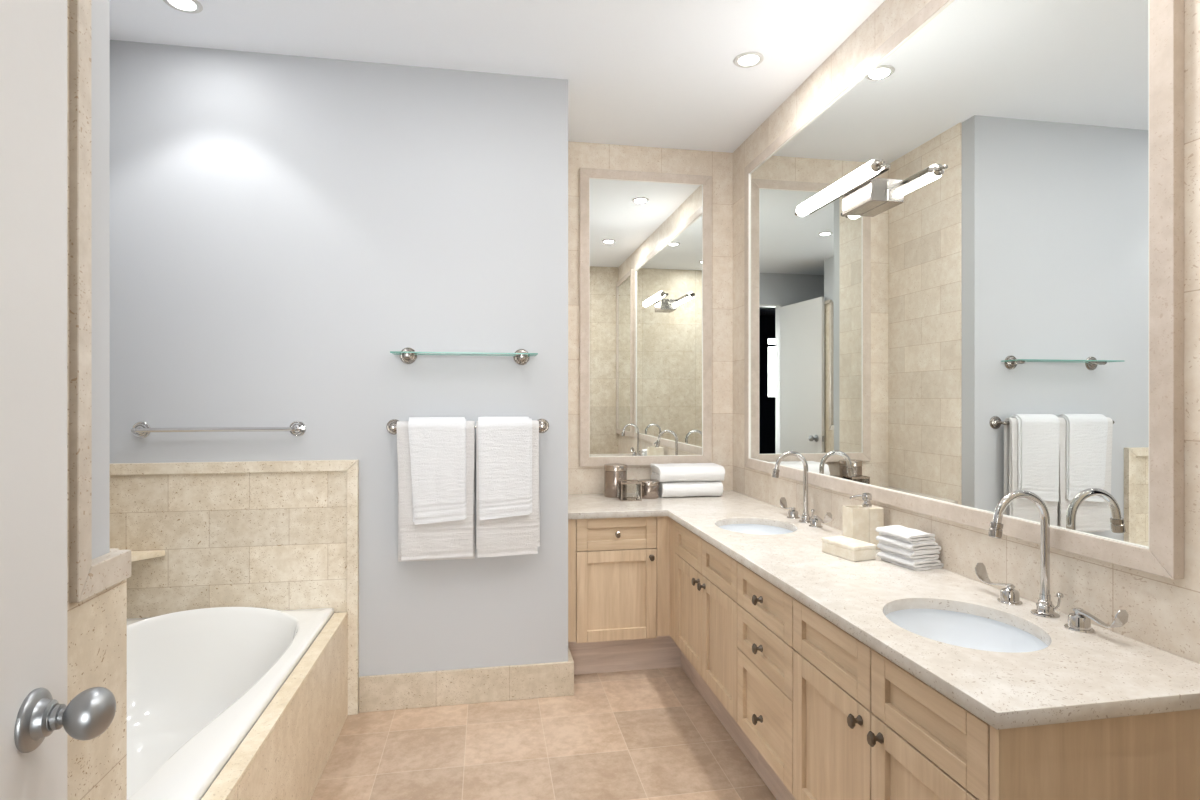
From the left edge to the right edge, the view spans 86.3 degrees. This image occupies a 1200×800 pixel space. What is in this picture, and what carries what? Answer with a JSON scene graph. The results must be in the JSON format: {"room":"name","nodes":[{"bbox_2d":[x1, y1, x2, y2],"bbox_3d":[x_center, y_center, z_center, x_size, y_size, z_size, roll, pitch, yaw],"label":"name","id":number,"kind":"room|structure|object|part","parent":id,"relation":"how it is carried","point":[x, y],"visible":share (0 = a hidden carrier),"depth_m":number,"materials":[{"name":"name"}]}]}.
{"room":"bathroom","nodes":[
{"label":"bathroom","id":0,"kind":"room"},
{"bbox_2d":[91,0,109,558],"bbox_3d":[-1.243,-0.054,0.888,0.860,2.770,0.282,0,0,-10],"label":"wall","id":1,"kind":"structure","parent":0,"point":[100,9],"depth_m":1.08,"materials":[{"name":"grey paint"}]},
{"bbox_2d":[67,0,126,799],"bbox_3d":[-0.815,0.181,0.976,0.015,2.300,0.305,0,0,-10],"label":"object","id":2,"kind":"structure","parent":1,"relation":"attached to","point":[97,624],"depth_m":1.04,"materials":[{"name":"stone"}]},
{"bbox_2d":[69,0,130,602],"bbox_3d":[-1.233,-0.346,0.905,0.887,1.315,0.312,0,0,-10],"label":"trim","id":3,"kind":"structure","parent":1,"relation":"attached to","point":[88,576],"depth_m":0.98,"materials":[{"name":"stone"}]},
{"bbox_2d":[110,40,567,676],"bbox_3d":[-1.128,-0.054,3.109,1.860,2.770,0.785,0,0,-10],"label":"wall","id":4,"kind":"structure","parent":0,"point":[281,226],"depth_m":2.73,"materials":[{"name":"grey paint"}]},
{"bbox_2d":[131,550,164,561],"bbox_3d":[-1.839,0.620,2.463,0.208,0.022,0.209,0,0,-10],"label":"corner shelf","id":5,"kind":"object","parent":4,"relation":"attached to","point":[135,555],"visible":0.42,"depth_m":2.53,"materials":[{"name":"stone"}]},
{"bbox_2d":[131,421,305,437],"bbox_3d":[-1.553,0.124,2.603,0.656,0.066,0.064,0,0,-10],"label":"towel bar","id":6,"kind":"object","parent":4,"relation":"attached to","point":[296,428],"visible":1,"depth_m":2.58,"materials":[{"name":"silver metal"}]},
{"bbox_2d":[110,471,346,618],"bbox_3d":[-1.513,0.816,2.635,0.910,1.030,0.014,0,0,-10],"label":"wall tile","id":7,"kind":"structure","parent":4,"relation":"attached to","point":[269,540],"depth_m":2.63,"materials":[{"name":"tile"}]},
{"bbox_2d":[110,460,358,714],"bbox_3d":[-1.492,0.794,2.631,0.950,1.073,0.029,0,0,-10],"label":"trim","id":8,"kind":"structure","parent":4,"relation":"attached to","point":[351,466],"depth_m":2.69,"materials":[{"name":"stone"}]},
{"bbox_2d":[390,347,537,364],"bbox_3d":[-0.575,-0.187,2.742,0.606,0.072,0.130,0,0,-10],"label":"glass shelf","id":9,"kind":"object","parent":4,"relation":"attached to","point":[408,355],"visible":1,"depth_m":2.76,"materials":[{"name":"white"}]},
{"bbox_3d":[-0.574,-0.193,2.738,0.606,0.005,0.122,0,0,-10],"label":"glass plate","id":10,"kind":"part","parent":9,"relation":"part of","materials":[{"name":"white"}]},
{"bbox_2d":[359,646,573,712],"bbox_3d":[-0.588,1.256,2.898,0.921,0.149,0.212,0,0,-10],"label":"baseboard","id":11,"kind":"structure","parent":4,"relation":"attached to","point":[386,692],"depth_m":2.79,"materials":[{"name":"tile"}]},
{"bbox_2d":[386,418,548,434],"bbox_3d":[-0.566,0.120,2.773,0.699,0.066,0.071,0,0,-10],"label":"towel bar","id":12,"kind":"object","parent":4,"relation":"attached to","point":[391,426],"visible":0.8,"depth_m":2.75,"materials":[{"name":"silver metal"}]},
{"bbox_2d":[397,421,474,561],"bbox_3d":[-0.696,0.392,2.724,0.320,0.598,0.057,0,0,-10],"label":"bath towel","id":13,"kind":"object","parent":12,"relation":"hanging from","point":[447,540],"visible":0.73,"depth_m":2.70,"materials":[{"name":"white fabric"}]},
{"bbox_2d":[408,417,465,524],"bbox_3d":[-0.689,0.300,2.725,0.237,0.448,0.092,0,0,-10],"label":"hand towel","id":14,"kind":"object","parent":12,"relation":"hanging from","point":[437,445],"visible":1,"depth_m":2.69,"materials":[{"name":"white fabric"}]},
{"bbox_2d":[478,417,531,519],"bbox_3d":[-0.411,0.296,2.774,0.229,0.439,0.091,0,0,-10],"label":"hand towel","id":15,"kind":"object","parent":12,"relation":"hanging from","point":[504,443],"visible":0.99,"depth_m":2.73,"materials":[{"name":"white fabric"}]},
{"bbox_2d":[476,420,539,557],"bbox_3d":[-0.398,0.385,2.776,0.273,0.583,0.057,0,0,-10],"label":"bath towel","id":16,"kind":"object","parent":12,"relation":"hanging from","point":[514,535],"visible":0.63,"depth_m":2.76,"materials":[{"name":"white fabric"}]},
{"bbox_2d":[110,0,884,152],"bbox_3d":[-0.366,-1.464,1.829,3.115,0.050,3.570,0,0,-10],"label":"ceiling","id":17,"kind":"structure","parent":0,"point":[644,73],"depth_m":2.57,"materials":[{"name":"white paint"}]},
{"bbox_2d":[163,0,202,13],"bbox_3d":[-1.515,-1.436,2.322,0.126,0.006,0.126,0,0,-10],"label":"recessed light","id":18,"kind":"object","parent":17,"relation":"in","point":[187,6],"visible":1,"depth_m":2.33,"materials":[{"name":"white"}]},
{"bbox_2d":[733,52,763,67],"bbox_3d":[0.630,-1.436,2.713,0.126,0.006,0.126,0,0,-10],"label":"recessed light","id":19,"kind":"object","parent":17,"relation":"in","point":[747,59],"visible":1,"depth_m":2.71,"materials":[{"name":"white"}]},
{"bbox_2d":[311,667,776,799],"bbox_3d":[-0.357,1.356,1.780,2.915,0.050,3.470,0,0,-10],"label":"floor","id":20,"kind":"structure","parent":0,"point":[647,734],"depth_m":2.42,"materials":[{"name":"beige tile"}]},
{"bbox_2d":[127,607,333,799],"bbox_3d":[-1.401,1.038,1.837,0.852,0.397,1.594,0,0,-10],"label":"bathtub","id":21,"kind":"object","parent":20,"relation":"on","point":[199,681],"visible":0.66,"depth_m":2.44,"materials":[{"name":"white ceramic"}]},
{"bbox_2d":[201,612,347,799],"bbox_3d":[-0.951,1.114,1.909,0.054,0.434,1.579,0,0,-10],"label":"tub apron","id":22,"kind":"object","parent":20,"relation":"on","point":[285,755],"visible":1,"depth_m":2.01,"materials":[{"name":"stone"}]},
{"bbox_2d":[568,516,690,679],"bbox_3d":[0.099,0.947,3.288,0.594,0.768,0.654,0,0,-10],"label":"base cabinet","id":23,"kind":"object","parent":20,"relation":"on","point":[621,571],"visible":0.84,"depth_m":3.07,"materials":[{"name":"beige wood"}]},
{"bbox_3d":[0.080,0.643,3.061,0.390,0.152,0.020,0,0,-10],"label":"drawer","id":24,"kind":"part","parent":23,"relation":"part of","materials":[{"name":"brown wood"}]},
{"bbox_3d":[0.080,0.938,3.061,0.390,0.429,0.020,0,0,-10],"label":"cabinet door","id":25,"kind":"part","parent":23,"relation":"part of","materials":[{"name":"brown wood"}]},
{"bbox_2d":[675,522,757,772],"bbox_3d":[0.670,0.947,2.674,0.574,0.768,0.754,0,0,-10],"label":"base cabinet","id":26,"kind":"object","parent":20,"relation":"on","point":[706,603],"visible":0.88,"depth_m":2.58,"materials":[{"name":"beige wood"}]},
{"bbox_3d":[0.395,0.646,2.816,0.020,0.145,0.375,0,0,-10],"label":"false drawer","id":27,"kind":"part","parent":26,"relation":"part of","materials":[{"name":"brown wood"}]},
{"bbox_3d":[0.395,0.934,2.816,0.020,0.421,0.375,0,0,-10],"label":"cabinet door","id":28,"kind":"part","parent":26,"relation":"part of","materials":[{"name":"brown wood"}]},
{"bbox_3d":[0.397,0.758,2.658,0.030,0.031,0.023,0,0,-10],"label":"knob","id":29,"kind":"part","parent":26,"relation":"part of","materials":[{"name":"grey metal"}]},
{"bbox_3d":[0.409,0.758,2.589,0.030,0.031,0.023,0,0,-10],"label":"knob","id":30,"kind":"part","parent":26,"relation":"part of","materials":[{"name":"grey metal"}]},
{"bbox_3d":[0.460,0.646,2.444,0.020,0.145,0.370,0,0,-10],"label":"false drawer","id":31,"kind":"part","parent":26,"relation":"part of","materials":[{"name":"brown wood"}]},
{"bbox_3d":[0.460,0.934,2.444,0.020,0.421,0.370,0,0,-10],"label":"cabinet door","id":32,"kind":"part","parent":26,"relation":"part of","materials":[{"name":"brown wood"}]},
{"bbox_2d":[737,562,795,799],"bbox_3d":[0.772,0.947,2.097,0.574,0.768,0.416,0,0,-10],"label":"base cabinet","id":33,"kind":"object","parent":20,"relation":"on","point":[765,649],"visible":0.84,"depth_m":2.04,"materials":[{"name":"beige wood"}]},
{"bbox_3d":[0.504,1.026,2.051,0.030,0.031,0.023,0,0,-10],"label":"knob","id":34,"kind":"part","parent":33,"relation":"part of","materials":[{"name":"grey metal"}]},
{"bbox_3d":[0.504,0.800,2.051,0.030,0.031,0.023,0,0,-10],"label":"knob","id":35,"kind":"part","parent":33,"relation":"part of","materials":[{"name":"grey metal"}]},
{"bbox_3d":[0.504,0.644,2.051,0.030,0.031,0.023,0,0,-10],"label":"knob","id":36,"kind":"part","parent":33,"relation":"part of","materials":[{"name":"grey metal"}]},
{"bbox_3d":[0.529,1.011,2.054,0.020,0.267,0.412,0,0,-10],"label":"drawer","id":37,"kind":"part","parent":33,"relation":"part of","materials":[{"name":"brown wood"}]},
{"bbox_3d":[0.529,0.646,2.054,0.020,0.145,0.412,0,0,-10],"label":"drawer","id":38,"kind":"part","parent":33,"relation":"part of","materials":[{"name":"brown wood"}]},
{"bbox_3d":[0.529,0.798,2.054,0.020,0.149,0.412,0,0,-10],"label":"drawer","id":39,"kind":"part","parent":33,"relation":"part of","materials":[{"name":"brown wood"}]},
{"bbox_2d":[793,598,1199,799],"bbox_3d":[0.874,0.947,1.519,0.574,0.768,0.756,0,0,-10],"label":"base cabinet","id":40,"kind":"object","parent":20,"relation":"on","point":[865,727],"visible":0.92,"depth_m":1.27,"materials":[{"name":"beige wood"}]},
{"bbox_3d":[0.598,0.646,1.661,0.020,0.145,0.376,0,0,-10],"label":"false drawer","id":41,"kind":"part","parent":40,"relation":"part of","materials":[{"name":"brown wood"}]},
{"bbox_3d":[0.598,0.934,1.661,0.020,0.421,0.376,0,0,-10],"label":"cabinet door","id":42,"kind":"part","parent":40,"relation":"part of","materials":[{"name":"brown wood"}]},
{"bbox_3d":[0.600,0.758,1.507,0.030,0.031,0.023,0,0,-10],"label":"knob","id":43,"kind":"part","parent":40,"relation":"part of","materials":[{"name":"grey metal"}]},
{"bbox_3d":[0.614,0.758,1.429,0.030,0.031,0.023,0,0,-10],"label":"knob","id":44,"kind":"part","parent":40,"relation":"part of","materials":[{"name":"grey metal"}]},
{"bbox_2d":[568,490,1199,729],"bbox_3d":[0.487,0.548,2.372,1.043,0.030,2.595,0,0,-10],"label":"countertop","id":45,"kind":"structure","parent":40,"relation":"on","point":[1103,673],"depth_m":1.49,"materials":[{"name":"stone"}]},
{"bbox_2d":[604,464,626,497],"bbox_3d":[0.085,0.446,3.508,0.129,0.174,0.129,0,0,-10],"label":"jar","id":46,"kind":"object","parent":45,"relation":"on","point":[612,472],"visible":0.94,"depth_m":3.46,"materials":[{"name":"silver metal"}]},
{"bbox_3d":[0.085,0.375,3.508,0.129,0.032,0.129,0,0,-10],"label":"lid","id":47,"kind":"part","parent":46,"relation":"part of","materials":[{"name":"silver metal"}]},
{"bbox_2d":[617,480,641,500],"bbox_3d":[0.156,0.484,3.389,0.109,0.098,0.104,0,0,-10],"label":"glass box","id":48,"kind":"object","parent":45,"relation":"on","point":[638,483],"visible":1,"depth_m":3.39,"materials":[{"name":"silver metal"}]},
{"bbox_3d":[0.156,0.438,3.389,0.097,0.003,0.092,0,0,-10],"label":"glass lid","id":49,"kind":"part","parent":48,"relation":"part of","materials":[{"name":"clear glass"}]},
{"bbox_2d":[639,479,659,498],"bbox_3d":[0.264,0.485,3.458,0.117,0.094,0.117,0,0,-10],"label":"jar","id":50,"kind":"object","parent":45,"relation":"on","point":[650,487],"visible":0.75,"depth_m":3.41,"materials":[{"name":"silver metal"}]},
{"bbox_3d":[0.264,0.451,3.458,0.117,0.025,0.117,0,0,-10],"label":"lid","id":51,"kind":"part","parent":50,"relation":"part of","materials":[{"name":"silver metal"}]},
{"bbox_2d":[659,481,722,497],"bbox_3d":[0.486,0.490,3.541,0.344,0.084,0.201,0,0,-10],"label":"folded towel","id":52,"kind":"object","parent":45,"relation":"on","point":[673,488],"visible":0.93,"depth_m":3.46,"materials":[{"name":"white fabric"}]},
{"bbox_2d":[650,463,724,481],"bbox_3d":[0.481,0.406,3.538,0.369,0.084,0.205,0,0,-10],"label":"folded towel","id":53,"kind":"object","parent":52,"relation":"on","point":[669,472],"visible":1,"depth_m":3.46,"materials":[{"name":"white fabric"}]},
{"bbox_2d":[719,524,792,534],"bbox_3d":[0.655,0.631,2.700,0.364,0.135,0.406,0,0,-10],"label":"sink","id":54,"kind":"object","parent":45,"relation":"in","point":[759,529],"visible":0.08,"depth_m":2.87,"materials":[{"name":"white ceramic"}]},
{"bbox_2d":[772,451,831,527],"bbox_3d":[0.830,0.379,2.761,0.186,0.309,0.409,0,0,-10],"label":"faucet","id":55,"kind":"object","parent":45,"relation":"on","point":[815,522],"visible":1,"depth_m":2.76,"materials":[{"name":"silver metal"}]},
{"bbox_3d":[0.858,0.480,2.916,0.034,0.048,0.115,0,0,-10],"label":"lever","id":56,"kind":"part","parent":55,"relation":"part of","materials":[{"name":"silver metal"}]},
{"bbox_3d":[0.824,0.368,2.760,0.156,0.289,0.019,0,0,-10],"label":"spout","id":57,"kind":"part","parent":55,"relation":"part of","materials":[{"name":"silver metal"}]},
{"bbox_3d":[0.866,0.509,2.869,0.057,0.047,0.057,0,0,-10],"label":"handle","id":58,"kind":"part","parent":55,"relation":"part of","materials":[{"name":"silver metal"}]},
{"bbox_3d":[0.901,0.509,2.672,0.057,0.047,0.057,0,0,-10],"label":"handle","id":59,"kind":"part","parent":55,"relation":"part of","materials":[{"name":"silver metal"}]},
{"bbox_3d":[0.909,0.480,2.626,0.034,0.048,0.115,0,0,-10],"label":"lever","id":60,"kind":"part","parent":55,"relation":"part of","materials":[{"name":"silver metal"}]},
{"bbox_2d":[821,536,875,561],"bbox_3d":[0.845,0.508,2.180,0.096,0.049,0.156,0,0,-22],"label":"lidded box","id":61,"kind":"object","parent":45,"relation":"on","point":[848,548],"visible":1,"depth_m":2.14,"materials":[{"name":"beige stone"}]},
{"bbox_3d":[0.845,0.490,2.180,0.096,0.013,0.156,0,0,-22],"label":"box lid","id":62,"kind":"part","parent":61,"relation":"part of","materials":[{"name":"beige stone"}]},
{"bbox_2d":[843,505,868,542],"bbox_3d":[0.915,0.460,2.290,0.062,0.146,0.068,0,0,-10],"label":"tumbler","id":63,"kind":"object","parent":45,"relation":"on","point":[855,517],"visible":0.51,"depth_m":2.26,"materials":[{"name":"beige stone"}]},
{"bbox_2d":[850,493,883,548],"bbox_3d":[0.957,0.435,2.301,0.086,0.196,0.078,0,0,-10],"label":"soap dispenser","id":64,"kind":"object","parent":45,"relation":"on","point":[876,514],"visible":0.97,"depth_m":2.27,"materials":[{"name":"beige stone"}]},
{"bbox_2d":[859,505,883,548],"bbox_3d":[0.974,0.460,2.299,0.054,0.146,0.070,0,0,-10],"label":"bottle","id":65,"kind":"object","parent":64,"relation":"on","point":[876,514],"depth_m":2.26,"materials":[{"name":"beige stone"}]},
{"bbox_2d":[877,551,943,570],"bbox_3d":[1.000,0.518,2.067,0.124,0.028,0.154,0,0,-19],"label":"washcloth","id":66,"kind":"object","parent":45,"relation":"on","point":[928,564],"visible":0.65,"depth_m":2.01,"materials":[{"name":"white fabric"}]},
{"bbox_2d":[877,543,939,561],"bbox_3d":[0.996,0.491,2.071,0.113,0.029,0.154,0,0,-16],"label":"washcloth","id":67,"kind":"object","parent":66,"relation":"on","point":[931,555],"visible":0.66,"depth_m":2.01,"materials":[{"name":"white fabric"}]},
{"bbox_2d":[876,535,940,552],"bbox_3d":[0.996,0.464,2.071,0.119,0.029,0.156,0,0,-19],"label":"washcloth","id":68,"kind":"object","parent":67,"relation":"on","point":[932,546],"visible":0.72,"depth_m":2.01,"materials":[{"name":"white fabric"}]},
{"bbox_2d":[876,525,934,543],"bbox_3d":[0.989,0.438,2.074,0.105,0.028,0.154,0,0,-16],"label":"washcloth","id":69,"kind":"object","parent":68,"relation":"on","point":[898,532],"visible":1,"depth_m":2.04,"materials":[{"name":"white fabric"}]},
{"bbox_2d":[886,609,1047,652],"bbox_3d":[0.865,0.631,1.532,0.364,0.135,0.406,0,0,-10],"label":"sink","id":70,"kind":"object","parent":45,"relation":"in","point":[960,629],"visible":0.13,"depth_m":1.68,"materials":[{"name":"white ceramic"}]},
{"bbox_2d":[975,490,1127,632],"bbox_3d":[1.040,0.379,1.573,0.186,0.309,0.409,0,0,-10],"label":"faucet","id":71,"kind":"object","parent":45,"relation":"on","point":[1080,620],"visible":1,"depth_m":1.57,"materials":[{"name":"silver metal"}]},
{"bbox_3d":[1.068,0.480,1.727,0.034,0.048,0.115,0,0,-10],"label":"lever","id":72,"kind":"part","parent":71,"relation":"part of","materials":[{"name":"silver metal"}]},
{"bbox_3d":[1.076,0.509,1.681,0.057,0.047,0.057,0,0,-10],"label":"handle","id":73,"kind":"part","parent":71,"relation":"part of","materials":[{"name":"silver metal"}]},
{"bbox_3d":[1.034,0.368,1.572,0.156,0.289,0.019,0,0,-10],"label":"spout","id":74,"kind":"part","parent":71,"relation":"part of","materials":[{"name":"silver metal"}]},
{"bbox_3d":[1.124,0.498,1.570,0.015,0.048,0.022,0,0,-44],"label":"lift rod","id":75,"kind":"part","parent":71,"relation":"part of","materials":[{"name":"silver metal"}]},
{"bbox_3d":[1.111,0.509,1.484,0.057,0.047,0.057,0,0,-10],"label":"handle","id":76,"kind":"part","parent":71,"relation":"part of","materials":[{"name":"silver metal"}]},
{"bbox_3d":[1.119,0.480,1.437,0.034,0.048,0.115,0,0,-10],"label":"lever","id":77,"kind":"part","parent":71,"relation":"part of","materials":[{"name":"silver metal"}]},
{"bbox_3d":[0.662,0.934,1.299,0.020,0.421,0.348,0,0,-10],"label":"cabinet door","id":78,"kind":"part","parent":40,"relation":"part of","materials":[{"name":"brown wood"}]},
{"bbox_3d":[0.662,0.646,1.299,0.020,0.145,0.348,0,0,-10],"label":"false drawer","id":79,"kind":"part","parent":40,"relation":"part of","materials":[{"name":"brown wood"}]},
{"bbox_3d":[0.955,0.947,1.159,0.540,0.768,0.018,0,0,-10],"label":"panel","id":80,"kind":"part","parent":40,"relation":"part of","materials":[{"name":"brown wood"}]},
{"bbox_2d":[568,141,732,494],"bbox_3d":[0.253,-0.054,3.700,1.045,2.770,0.100,0,0,-10],"label":"wall","id":81,"kind":"structure","parent":0,"point":[718,165],"depth_m":3.69,"materials":[{"name":"stone"}]},
{"bbox_2d":[579,168,711,466],"bbox_3d":[0.265,-0.456,3.639,0.767,1.663,0.026,0,0,-10],"label":"framed mirror","id":82,"kind":"object","parent":81,"relation":"attached to","point":[645,238],"visible":0.94,"depth_m":3.63,"materials":[{"name":"mirror"}]},
{"bbox_2d":[733,0,1199,663],"bbox_3d":[1.118,-0.054,2.091,0.100,2.770,3.570,0,0,-10],"label":"wall","id":83,"kind":"structure","parent":0,"point":[1163,612],"depth_m":1.67,"materials":[{"name":"stone"}]},
{"bbox_2d":[744,0,1183,578],"bbox_3d":[0.997,-0.448,2.412,0.027,1.638,2.225,0,0,-10],"label":"framed mirror","id":84,"kind":"object","parent":83,"relation":"attached to","point":[1010,317],"visible":0.99,"depth_m":1.80,"materials":[{"name":"mirror"}]},
{"bbox_2d":[795,159,889,215],"bbox_3d":[0.922,-0.751,2.405,0.140,0.104,0.600,0,0,-10],"label":"wall light","id":85,"kind":"object","parent":84,"relation":"attached to","point":[860,192],"visible":1,"depth_m":2.31,"materials":[{"name":"silver metal"}]},
{"bbox_3d":[-0.066,-0.054,0.130,2.915,2.770,0.120,0,0,-10],"label":"wall","id":86,"kind":"structure","parent":0,"visible":0},
{"bbox_2d":[0,0,115,799],"bbox_3d":[-0.645,0.136,0.511,0.133,2.366,0.793,0,0,-10],"label":"door","id":87,"kind":"structure","parent":86,"relation":"in","point":[36,718],"depth_m":0.81,"materials":[{"name":"white"}]},
{"bbox_3d":[-0.668,0.407,0.827,0.068,0.063,0.063,0,0,-10],"label":"knob","id":88,"kind":"part","parent":87,"relation":"part of","materials":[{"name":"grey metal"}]}
]}

